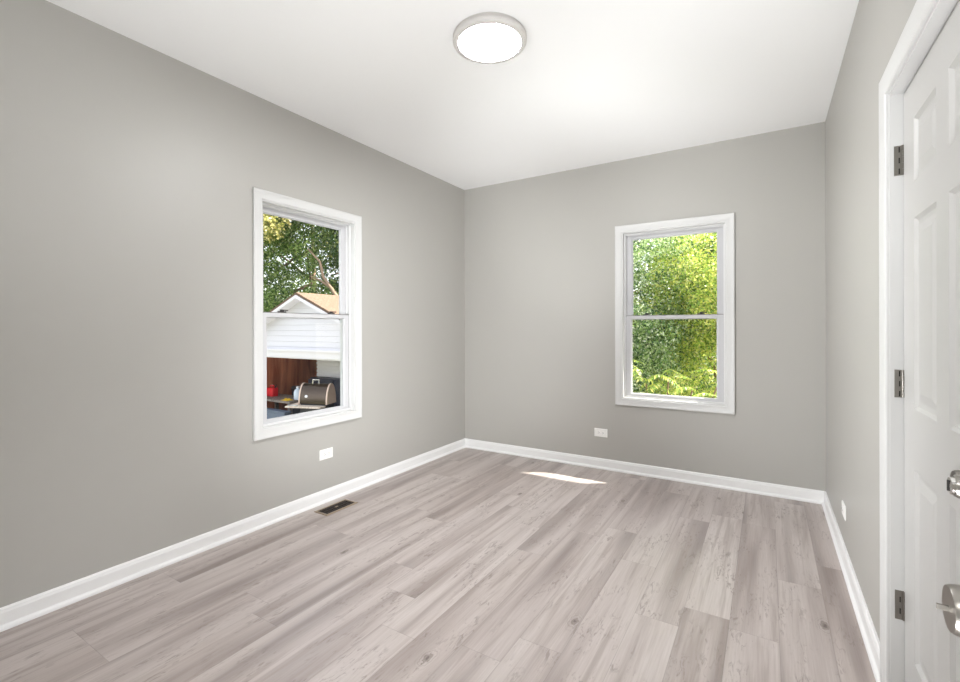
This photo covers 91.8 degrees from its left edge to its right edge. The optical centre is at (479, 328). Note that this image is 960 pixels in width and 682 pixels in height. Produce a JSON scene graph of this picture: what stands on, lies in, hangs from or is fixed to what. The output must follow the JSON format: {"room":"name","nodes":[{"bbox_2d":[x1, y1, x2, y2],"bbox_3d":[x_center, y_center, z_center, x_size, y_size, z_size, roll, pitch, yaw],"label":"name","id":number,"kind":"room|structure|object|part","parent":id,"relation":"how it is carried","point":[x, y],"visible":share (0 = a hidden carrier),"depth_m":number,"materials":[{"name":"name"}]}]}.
{"room":"empty room","nodes":[
{"label":"empty room","id":0,"kind":"room"},
{"bbox_2d":[0,0,464,607],"bbox_3d":[-1.800,-0.101,2.395,0.140,2.709,6.000,0,0,32],"label":"wall","id":1,"kind":"structure","parent":0,"point":[129,170],"depth_m":2.43,"materials":[{"name":"grey paint"}]},
{"bbox_2d":[0,438,465,631],"bbox_3d":[-1.218,1.208,3.171,0.027,0.090,4.070,0,0,32],"label":"baseboard","id":2,"kind":"structure","parent":1,"relation":"attached to","point":[12,615],"depth_m":2.53,"materials":[{"name":"white paint"}]},
{"bbox_2d":[252,187,361,440],"bbox_3d":[-1.249,-0.088,3.314,0.209,1.573,0.899,0,0,32],"label":"window","id":3,"kind":"structure","parent":1,"relation":"in","point":[349,226],"depth_m":3.31,"materials":[{"name":"white plastic"}]},
{"bbox_3d":[-1.254,-0.433,3.317,0.026,0.730,0.746,0,0,32],"label":"sash","id":4,"kind":"part","parent":3,"relation":"part of","materials":[{"name":"plastic"}]},
{"bbox_3d":[-1.223,0.260,3.298,0.025,0.733,0.746,0,0,32],"label":"sash","id":5,"kind":"part","parent":3,"relation":"part of","materials":[{"name":"plastic"}]},
{"bbox_2d":[319,447,332,460],"bbox_3d":[-1.111,0.909,3.364,0.008,0.073,0.117,0,0,32],"label":"wall outlet","id":6,"kind":"object","parent":1,"relation":"attached to","point":[327,453],"visible":1,"depth_m":3.36,"materials":[{"name":"white plastic"}]},
{"bbox_2d":[0,448,875,681],"bbox_3d":[-0.049,1.310,1.314,4.250,0.120,6.280,0,0,32],"label":"floor","id":7,"kind":"structure","parent":0,"point":[465,564],"depth_m":2.19,"materials":[{"name":"grey wood"}]},
{"bbox_2d":[314,499,357,515],"bbox_3d":[-1.004,1.249,3.252,0.130,0.008,0.278,0,0,32],"label":"floor vent","id":8,"kind":"object","parent":7,"relation":"in","point":[345,503],"visible":1,"depth_m":3.24,"materials":[{"name":"brown metal"}]},
{"bbox_2d":[46,0,858,189],"bbox_3d":[-0.438,-1.518,1.550,3.350,0.120,6.280,0,0,32],"label":"ceiling","id":9,"kind":"structure","parent":0,"point":[592,82],"depth_m":2.63,"materials":[{"name":"white paint"}]},
{"bbox_2d":[453,12,526,63],"bbox_3d":[0.048,-1.436,2.315,0.368,0.046,0.368,0,0,32],"label":"ceiling light","id":10,"kind":"object","parent":9,"relation":"attached to","point":[484,37],"visible":1,"depth_m":2.27,"materials":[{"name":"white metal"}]},
{"bbox_2d":[459,24,520,60],"bbox_3d":[0.048,-1.418,2.315,0.309,0.006,0.309,0,0,32],"label":"diffuser","id":11,"kind":"object","parent":10,"relation":"attached to","point":[477,42],"depth_m":2.30,"materials":[{"name":"white plastic"}]},
{"bbox_2d":[464,122,825,490],"bbox_3d":[1.180,-0.107,4.161,3.350,2.709,0.140,0,0,32],"label":"wall","id":12,"kind":"structure","parent":0,"point":[540,250],"depth_m":3.95,"materials":[{"name":"grey paint"}]},
{"bbox_2d":[594,428,606,437],"bbox_3d":[1.076,0.931,4.140,0.117,0.073,0.008,0,0,32],"label":"wall outlet","id":13,"kind":"object","parent":12,"relation":"attached to","point":[598,432],"visible":1,"depth_m":4.14,"materials":[{"name":"white plastic"}]},
{"bbox_2d":[465,438,824,503],"bbox_3d":[1.139,1.203,4.090,3.070,0.090,0.027,0,0,32],"label":"baseboard","id":14,"kind":"structure","parent":12,"relation":"attached to","point":[743,485],"depth_m":3.86,"materials":[{"name":"white paint"}]},
{"bbox_2d":[615,213,734,414],"bbox_3d":[1.623,-0.113,3.905,0.918,1.556,0.209,0,0,32],"label":"window","id":15,"kind":"structure","parent":12,"relation":"in","point":[723,224],"depth_m":3.82,"materials":[{"name":"white plastic"}]},
{"bbox_3d":[1.608,0.241,3.880,0.765,0.706,0.025,0,0,32],"label":"sash","id":16,"kind":"part","parent":15,"relation":"part of","materials":[{"name":"plastic"}]},
{"bbox_3d":[1.625,-0.445,3.909,0.765,0.740,0.026,0,0,32],"label":"sash","id":17,"kind":"part","parent":15,"relation":"part of","materials":[{"name":"plastic"}]},
{"bbox_2d":[825,0,916,640],"bbox_3d":[0.930,-0.106,0.706,0.140,2.709,6.000,0,0,32],"label":"wall","id":18,"kind":"structure","parent":0,"point":[852,119],"depth_m":2.11,"materials":[{"name":"grey paint"}]},
{"bbox_2d":[842,500,845,520],"bbox_3d":[1.958,0.980,2.505,0.008,0.073,0.117,0,0,32],"label":"wall outlet","id":19,"kind":"object","parent":18,"relation":"attached to","point":[843,504],"visible":1,"depth_m":2.48,"materials":[{"name":"white plastic"}]},
{"bbox_2d":[822,491,879,681],"bbox_3d":[1.914,1.201,2.451,0.027,0.090,2.000,0,0,32],"label":"baseboard","id":20,"kind":"structure","parent":18,"relation":"attached to","point":[868,632],"depth_m":2.08,"materials":[{"name":"white paint"}]},
{"bbox_2d":[879,0,959,681],"bbox_3d":[1.213,0.193,1.188,0.167,2.108,0.952,0,0,32],"label":"door","id":21,"kind":"structure","parent":18,"relation":"in","point":[919,85],"depth_m":1.37,"materials":[{"name":"white paint"}]},
{"bbox_2d":[936,475,959,636],"bbox_3d":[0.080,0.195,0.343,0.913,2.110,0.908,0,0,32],"label":"door handle","id":22,"kind":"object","parent":21,"relation":"attached to","point":[950,605],"depth_m":0.52,"materials":[{"name":"silver metal"}]},
{"bbox_3d":[0.556,0.317,0.510,0.061,0.066,0.066,0,0,32],"label":"knob","id":23,"kind":"part","parent":22,"relation":"part of","materials":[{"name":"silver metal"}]},
{"bbox_3d":[0.993,0.316,0.932,0.061,0.066,0.066,0,0,32],"label":"knob","id":24,"kind":"part","parent":21,"relation":"part of","materials":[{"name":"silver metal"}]},
{"label":"outside","id":25,"kind":"structure","parent":0,"visible":0},
{"bbox_2d":[633,357,716,392],"bbox_3d":[0.043,2.820,19.485,75.000,0.300,65.000,0,0,32],"label":"ground","id":26,"kind":"structure","parent":25,"point":[706,357],"depth_m":24.46,"materials":[{"name":"green plant"}]},
{"bbox_2d":[263,214,291,243],"bbox_3d":[-9.354,-1.592,17.662,3.958,8.593,2.630,0,0,3],"label":"leafy tree","id":27,"kind":"object","parent":26,"relation":"on","point":[266,218],"visible":0.08,"depth_m":18.10,"materials":[{"name":"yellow plant"}]},
{"bbox_2d":[263,213,338,311],"bbox_3d":[-8.103,-2.351,20.139,7.152,10.089,4.478,0,0,42],"label":"leafy tree","id":28,"kind":"object","parent":26,"relation":"on","point":[291,244],"visible":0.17,"depth_m":19.46,"materials":[{"name":"green plant"}]},
{"bbox_2d":[308,225,338,294],"bbox_3d":[-4.436,-2.367,19.219,5.095,10.134,5.270,0,0,-7],"label":"leafy tree","id":29,"kind":"object","parent":26,"relation":"on","point":[322,272],"visible":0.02,"depth_m":18.21,"materials":[{"name":"green plant"}]},
{"bbox_2d":[632,235,705,394],"bbox_3d":[2.377,0.213,7.413,2.597,4.922,2.182,0,0,18],"label":"leafy tree","id":30,"kind":"object","parent":26,"relation":"on","point":[642,342],"visible":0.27,"depth_m":6.89,"materials":[{"name":"green plant"}]},
{"bbox_2d":[633,232,716,397],"bbox_3d":[3.513,0.367,6.963,2.490,4.606,2.022,0,0,32],"label":"leafy tree","id":31,"kind":"object","parent":26,"relation":"on","point":[707,343],"visible":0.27,"depth_m":6.84,"materials":[{"name":"green plant"}]},
{"bbox_2d":[633,360,716,397],"bbox_3d":[2.408,1.545,6.038,1.928,2.250,0.733,0,0,32],"label":"shrub","id":32,"kind":"object","parent":26,"relation":"on","point":[636,369],"visible":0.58,"depth_m":5.96,"materials":[{"name":"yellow plant"}]},
{"bbox_3d":[2.455,1.667,6.034,1.138,2.005,0.081,0,0,32],"label":"stem","id":33,"kind":"part","parent":32,"relation":"part of","materials":[{"name":"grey plant"}]},
{"bbox_2d":[633,233,716,397],"bbox_3d":[4.186,-0.819,9.747,7.352,6.974,3.644,0,0,19],"label":"leafy tree","id":34,"kind":"object","parent":26,"relation":"on","point":[635,245],"visible":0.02,"depth_m":9.55,"materials":[{"name":"green plant"}]},
{"bbox_3d":[-1.935,2.667,11.566,4.650,0.015,5.370,0,0,32],"label":"floor","id":35,"kind":"structure","parent":26,"relation":"on","visible":0},
{"bbox_2d":[267,408,290,418],"bbox_3d":[-4.463,2.207,10.019,1.040,0.915,0.170,0,0,32],"label":"storage bin","id":36,"kind":"object","parent":35,"relation":"on","point":[271,413],"visible":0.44,"depth_m":9.88,"materials":[{"name":"blue plastic"}]},
{"bbox_3d":[-4.463,1.767,10.019,1.040,0.035,0.170,0,0,32],"label":"bin lid","id":37,"kind":"part","parent":36,"relation":"part of","materials":[{"name":"blue plastic"}]},
{"bbox_2d":[267,394,297,414],"bbox_3d":[-4.461,2.115,10.535,1.360,1.100,0.660,0,0,32],"label":"workbench","id":38,"kind":"object","parent":35,"relation":"on","point":[278,399],"visible":0.2,"depth_m":10.35,"materials":[{"name":"brown wood"}]},
{"bbox_2d":[267,385,277,396],"bbox_3d":[-4.764,1.426,10.698,0.296,0.278,0.160,0,0,32],"label":"can","id":39,"kind":"object","parent":38,"relation":"on","point":[271,391],"visible":0.94,"depth_m":10.64,"materials":[{"name":"red plastic"}]},
{"bbox_3d":[-4.854,2.140,11.096,0.070,1.050,0.070,0,0,32],"label":"leg","id":40,"kind":"part","parent":38,"relation":"part of","materials":[{"name":"brown wood"}]},
{"bbox_2d":[294,386,299,399],"bbox_3d":[-3.990,1.419,10.196,0.176,0.290,0.176,0,0,32],"label":"plastic jug","id":41,"kind":"object","parent":38,"relation":"on","point":[296,391],"visible":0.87,"depth_m":10.12,"materials":[{"name":"white plastic"}]},
{"bbox_2d":[291,385,300,413],"bbox_3d":[-4.328,2.024,11.206,0.410,1.280,0.410,0,0,32],"label":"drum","id":42,"kind":"object","parent":35,"relation":"on","point":[295,410],"visible":0.12,"depth_m":11.02,"materials":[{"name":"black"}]},
{"bbox_2d":[267,292,339,410],"bbox_3d":[-1.978,0.987,11.549,5.400,3.375,6.040,0,0,32],"label":"garage","id":43,"kind":"structure","parent":35,"relation":"on","point":[294,346],"depth_m":9.35,"materials":[{"name":"white"}]},
{"bbox_3d":[-3.728,1.553,9.384,4.140,2.250,0.205,0,0,32],"label":"door trim","id":44,"kind":"part","parent":43,"relation":"part of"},
{"bbox_2d":[285,379,335,412],"bbox_3d":[-3.461,1.854,9.511,0.820,1.616,0.600,0,0,12],"label":"barbecue grill","id":45,"kind":"object","parent":35,"relation":"on","point":[313,396],"visible":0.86,"depth_m":9.45,"materials":[{"name":"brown metal"}]},
{"bbox_2d":[285,405,325,408],"bbox_3d":[-3.502,1.573,9.315,0.780,0.030,0.200,0,0,12],"label":"shelf","id":46,"kind":"object","parent":45,"relation":"attached to","point":[299,406],"depth_m":9.25,"materials":[{"name":"brown wood"}]},
{"bbox_2d":[300,383,328,404],"bbox_3d":[-3.354,1.337,9.591,0.580,0.400,0.360,0,0,12],"label":"hood","id":47,"kind":"object","parent":45,"relation":"attached to","point":[310,393],"depth_m":9.45,"materials":[{"name":"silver metal"}]},
{"bbox_2d":[308,376,339,406],"bbox_3d":[-3.173,1.912,10.802,1.790,1.500,0.610,0,0,32],"label":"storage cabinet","id":48,"kind":"object","parent":35,"relation":"on","point":[325,380],"visible":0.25,"depth_m":10.61,"materials":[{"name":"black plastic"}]},
{"bbox_3d":[-3.709,1.903,10.819,0.860,1.400,0.024,0,0,32],"label":"door","id":49,"kind":"part","parent":48,"relation":"part of","materials":[{"name":"black plastic"}]},
{"bbox_2d":[317,360,339,377],"bbox_3d":[-3.261,0.930,10.835,1.570,0.460,0.065,0,0,32],"label":"slatted panel","id":50,"kind":"object","parent":48,"relation":"on","point":[325,368],"visible":0.48,"depth_m":11.00,"materials":[{"name":"white"}]},
{"bbox_3d":[-2.927,1.901,10.335,0.860,1.400,0.024,0,0,32],"label":"door","id":51,"kind":"part","parent":48,"relation":"part of","materials":[{"name":"black plastic"}]}
]}

